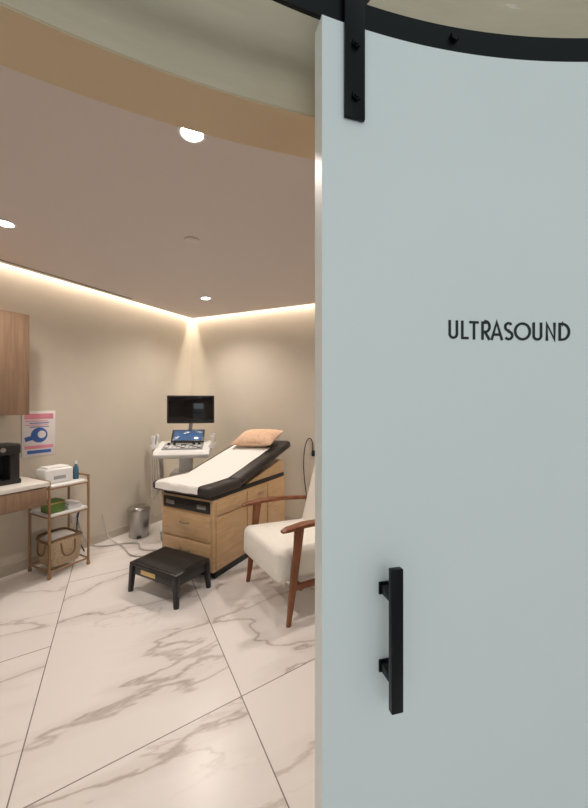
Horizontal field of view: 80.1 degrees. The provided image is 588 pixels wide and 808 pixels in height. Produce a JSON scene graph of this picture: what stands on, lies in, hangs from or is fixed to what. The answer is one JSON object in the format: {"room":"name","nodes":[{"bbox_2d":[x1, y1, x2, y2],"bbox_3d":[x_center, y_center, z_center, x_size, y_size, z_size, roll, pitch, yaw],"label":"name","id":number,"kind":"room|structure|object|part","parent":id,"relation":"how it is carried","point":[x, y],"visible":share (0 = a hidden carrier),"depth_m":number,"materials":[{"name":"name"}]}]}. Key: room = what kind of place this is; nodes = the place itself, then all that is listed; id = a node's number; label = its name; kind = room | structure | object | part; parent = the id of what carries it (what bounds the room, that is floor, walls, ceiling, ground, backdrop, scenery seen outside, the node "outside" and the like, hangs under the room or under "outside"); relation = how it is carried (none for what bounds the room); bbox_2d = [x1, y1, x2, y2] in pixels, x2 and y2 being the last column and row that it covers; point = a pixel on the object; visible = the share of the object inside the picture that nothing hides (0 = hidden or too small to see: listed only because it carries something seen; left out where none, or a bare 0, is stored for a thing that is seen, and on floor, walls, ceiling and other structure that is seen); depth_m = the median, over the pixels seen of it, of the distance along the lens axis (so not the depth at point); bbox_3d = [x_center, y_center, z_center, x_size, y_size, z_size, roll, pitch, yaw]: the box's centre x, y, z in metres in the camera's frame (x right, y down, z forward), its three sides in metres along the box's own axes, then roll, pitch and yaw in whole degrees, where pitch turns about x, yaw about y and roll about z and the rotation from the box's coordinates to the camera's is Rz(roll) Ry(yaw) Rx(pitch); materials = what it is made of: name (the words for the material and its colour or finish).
{"room":"clinic corridor","nodes":[
{"label":"clinic corridor","id":0,"kind":"room"},
{"bbox_2d":[0,262,191,566],"bbox_3d":[-3.062,0.070,2.184,0.120,2.860,6.521,0,0,29],"label":"wall","id":1,"kind":"structure","parent":0,"point":[107,366],"depth_m":3.77,"materials":[{"name":"paint"}]},
{"bbox_2d":[0,309,28,414],"bbox_3d":[-2.760,-0.325,2.238,0.354,0.830,1.717,0,0,29],"label":"upper cabinet","id":2,"kind":"object","parent":1,"relation":"attached to","point":[14,327],"visible":1,"depth_m":2.81,"materials":[{"name":"brown wood"}]},
{"bbox_2d":[22,411,54,457],"bbox_3d":[-2.389,0.275,3.281,0.009,0.420,0.280,0,0,29],"label":"poster","id":3,"kind":"object","parent":1,"relation":"attached to","point":[38,427],"visible":0.94,"depth_m":3.27,"materials":[{"name":"white paper"}]},
{"bbox_2d":[72,513,79,522],"bbox_3d":[-2.229,1.150,3.575,0.008,0.120,0.080,0,0,28],"label":"wall outlet","id":4,"kind":"object","parent":1,"relation":"attached to","point":[74,520],"visible":0.55,"depth_m":3.56,"materials":[{"name":"white plastic"}]},
{"bbox_2d":[0,513,161,577],"bbox_3d":[-2.989,1.455,2.179,0.012,0.090,6.381,0,0,29],"label":"baseboard","id":5,"kind":"structure","parent":1,"relation":"attached to","point":[20,565],"depth_m":3.66,"materials":[{"name":"beige paint"}]},
{"bbox_2d":[0,520,314,807],"bbox_3d":[-1.000,1.550,1.500,12.000,0.100,12.000,0,0,0],"label":"floor","id":6,"kind":"structure","parent":0,"point":[111,696],"depth_m":1.83,"materials":[{"name":"stone"}]},
{"bbox_2d":[0,476,49,514],"bbox_3d":[-2.669,1.071,2.232,0.520,0.858,1.780,0,0,29],"label":"desk","id":7,"kind":"object","parent":6,"relation":"on","point":[30,493],"visible":0.76,"depth_m":2.74,"materials":[{"name":"wood"}]},
{"bbox_2d":[0,442,20,485],"bbox_3d":[-2.370,0.479,2.787,0.237,0.325,0.260,0,0,29],"label":"coffee machine","id":8,"kind":"object","parent":7,"relation":"on","point":[10,452],"visible":1,"depth_m":2.81,"materials":[{"name":"black plastic"}]},
{"bbox_2d":[28,473,89,580],"bbox_3d":[-2.149,1.078,3.210,0.352,0.844,0.367,0,0,29],"label":"rack","id":9,"kind":"object","parent":6,"relation":"on","point":[37,512],"visible":0.68,"depth_m":3.13,"materials":[{"name":"brown wood"}]},
{"bbox_2d":[41,498,64,513],"bbox_3d":[-2.144,0.905,3.114,0.142,0.100,0.132,0,0,29],"label":"glove box","id":10,"kind":"object","parent":9,"relation":"in","point":[57,504],"visible":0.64,"depth_m":3.08,"materials":[{"name":"green cardboard"}]},
{"bbox_2d":[36,464,72,483],"bbox_3d":[-2.174,0.633,3.181,0.173,0.145,0.240,0,0,29],"label":"dispenser","id":11,"kind":"object","parent":9,"relation":"on","point":[56,473],"visible":0.93,"depth_m":3.12,"materials":[{"name":"white plastic"}]},
{"bbox_2d":[36,527,82,566],"bbox_3d":[-2.145,1.300,3.200,0.303,0.260,0.324,0,0,29],"label":"storage basket","id":12,"kind":"object","parent":9,"relation":"on","point":[65,541],"visible":0.95,"depth_m":3.13,"materials":[{"name":"wicker"}]},
{"bbox_2d":[65,499,81,508],"bbox_3d":[-2.088,0.930,3.259,0.180,0.050,0.120,0,0,29],"label":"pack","id":13,"kind":"object","parent":9,"relation":"in","point":[70,503],"visible":0.73,"depth_m":3.22,"materials":[{"name":"white paper"}]},
{"bbox_2d":[73,461,78,478],"bbox_3d":[-2.061,0.621,3.307,0.048,0.171,0.048,0,0,29],"label":"spray bottle","id":14,"kind":"object","parent":9,"relation":"on","point":[75,467],"visible":0.98,"depth_m":3.29,"materials":[{"name":"blue plastic"}]},
{"bbox_2d":[76,512,157,556],"bbox_3d":[-1.769,1.267,3.616,0.887,0.461,0.321,0,0,8],"label":"power cable","id":15,"kind":"object","parent":6,"relation":"on","point":[77,515],"visible":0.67,"depth_m":3.61,"materials":[{"name":"grey plastic"}]},
{"bbox_2d":[128,503,149,538],"bbox_3d":[-1.770,1.327,4.000,0.240,0.345,0.240,0,0,21],"label":"trash can","id":16,"kind":"object","parent":6,"relation":"on","point":[138,514],"visible":1,"depth_m":3.91,"materials":[{"name":"silver metal"}]},
{"bbox_2d":[128,546,210,609],"bbox_3d":[-1.006,1.380,2.840,0.550,0.240,0.380,0,0,29],"label":"step stool","id":17,"kind":"object","parent":6,"relation":"on","point":[168,566],"visible":1,"depth_m":2.77,"materials":[{"name":"black plastic"}]},
{"bbox_2d":[150,395,215,539],"bbox_3d":[-1.284,0.699,4.106,0.718,1.602,0.699,0,0,-10],"label":"machine","id":18,"kind":"object","parent":6,"relation":"on","point":[185,445],"visible":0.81,"depth_m":4.17,"materials":[{"name":"white plastic"}]},
{"bbox_2d":[153,440,289,577],"bbox_3d":[-0.665,0.964,3.623,0.685,1.073,1.396,0,0,29],"label":"exam table","id":19,"kind":"object","parent":6,"relation":"on","point":[203,513],"visible":0.87,"depth_m":3.19,"materials":[{"name":"brown wood"}]},
{"bbox_2d":[230,429,282,446],"bbox_3d":[-0.427,0.390,4.060,0.524,0.189,0.357,0,0,23],"label":"pillow","id":20,"kind":"object","parent":19,"relation":"on","point":[253,437],"visible":1,"depth_m":3.96,"materials":[{"name":"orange fabric"}]},
{"bbox_2d":[242,464,314,627],"bbox_3d":[0.104,1.005,2.845,0.881,0.991,0.777,0,0,-30],"label":"armchair","id":21,"kind":"object","parent":6,"relation":"on","point":[285,550],"visible":0.57,"depth_m":2.52,"materials":[{"name":"beige fabric"}]},
{"bbox_2d":[315,15,587,807],"bbox_3d":[0.624,0.379,0.711,1.165,2.218,0.142,0,0,0],"label":"sliding door","id":22,"kind":"structure","parent":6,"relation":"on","point":[459,465],"depth_m":0.72,"materials":[{"name":"white paint"}]},
{"bbox_2d":[344,0,369,121],"bbox_3d":[0.114,-0.733,0.677,0.110,0.374,0.040,0,0,-16],"label":"strap","id":23,"kind":"object","parent":22,"relation":"attached to","point":[354,10],"visible":0.99,"depth_m":0.67,"materials":[{"name":"black metal"}]},
{"bbox_3d":[0.184,0.438,0.668,0.024,0.265,0.052,0,0,-14],"label":"handle","id":24,"kind":"part","parent":22,"relation":"part of","materials":[{"name":"black metal"}]},
{"bbox_2d":[448,320,569,340],"bbox_3d":[0.454,-0.155,0.737,0.271,0.046,0.007,0,0,-5],"label":"lettering","id":25,"kind":"object","parent":22,"relation":"attached to","point":[483,331],"visible":1,"depth_m":0.74,"materials":[{"name":"black plastic"}]},
{"bbox_2d":[0,65,314,317],"bbox_3d":[-0.737,-1.218,1.092,4.868,0.035,6.731,0,0,29],"label":"ceiling","id":26,"kind":"structure","parent":0,"point":[97,194],"depth_m":2.16,"materials":[{"name":"grey paint"}]},
{"bbox_2d":[0,218,16,228],"bbox_3d":[-1.916,-1.196,2.320,0.124,0.007,0.124,0,0,0],"label":"recessed light","id":27,"kind":"object","parent":26,"relation":"in","point":[5,223],"visible":1,"depth_m":2.33,"materials":[{"name":"white plastic"}]},
{"bbox_2d":[0,259,131,298],"bbox_3d":[-2.742,-1.198,2.357,0.025,0.004,3.731,0,0,29],"label":"ceiling vent","id":28,"kind":"object","parent":26,"relation":"in","point":[0,259],"visible":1,"depth_m":3.31,"materials":[{"name":"black plastic"}]},
{"bbox_2d":[177,127,205,143],"bbox_3d":[-0.450,-1.196,1.544,0.124,0.007,0.124,0,0,0],"label":"recessed light","id":29,"kind":"object","parent":26,"relation":"in","point":[190,136],"visible":0.59,"depth_m":1.56,"materials":[{"name":"white plastic"}]},
{"bbox_2d":[184,236,199,243],"bbox_3d":[-0.746,-1.194,2.560,0.116,0.013,0.116,0,0,0],"label":"sprinkler cover","id":30,"kind":"object","parent":26,"relation":"attached to","point":[189,239],"visible":1,"depth_m":2.54,"materials":[{"name":"white metal"}]},
{"bbox_2d":[200,296,210,299],"bbox_3d":[-1.000,-1.196,3.960,0.124,0.007,0.124,0,0,0],"label":"recessed light","id":31,"kind":"object","parent":26,"relation":"in","point":[202,297],"visible":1,"depth_m":3.96,"materials":[{"name":"white plastic"}]},
{"bbox_2d":[192,304,314,517],"bbox_3d":[0.400,0.070,4.255,4.000,2.860,0.120,0,0,24],"label":"wall","id":32,"kind":"structure","parent":0,"point":[258,367],"depth_m":4.53,"materials":[{"name":"paint"}]},
{"bbox_2d":[285,516,300,519],"bbox_3d":[0.337,1.455,4.210,3.880,0.090,0.012,0,0,24],"label":"baseboard","id":33,"kind":"structure","parent":32,"relation":"attached to","point":[286,517],"depth_m":4.37,"materials":[{"name":"beige paint"}]},
{"bbox_2d":[303,438,314,494],"bbox_3d":[0.183,0.806,4.259,0.144,0.790,0.027,0,0,12],"label":"hose","id":34,"kind":"object","parent":32,"relation":"attached to","point":[313,451],"visible":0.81,"depth_m":4.26,"materials":[{"name":"black plastic"}]},
{"bbox_2d":[0,0,587,158],"bbox_3d":[0.257,-0.050,0.067,4.385,3.100,1.773,0,0,-15],"label":"wall","id":35,"kind":"structure","parent":0,"point":[238,71],"depth_m":0.74,"materials":[{"name":"paint"}]},
{"bbox_2d":[272,0,587,61],"bbox_3d":[0.183,-0.758,0.574,2.129,0.053,0.465,0,0,-15],"label":"door track","id":36,"kind":"object","parent":35,"relation":"attached to","point":[380,21],"visible":0.84,"depth_m":0.73,"materials":[{"name":"black metal"}]}
]}

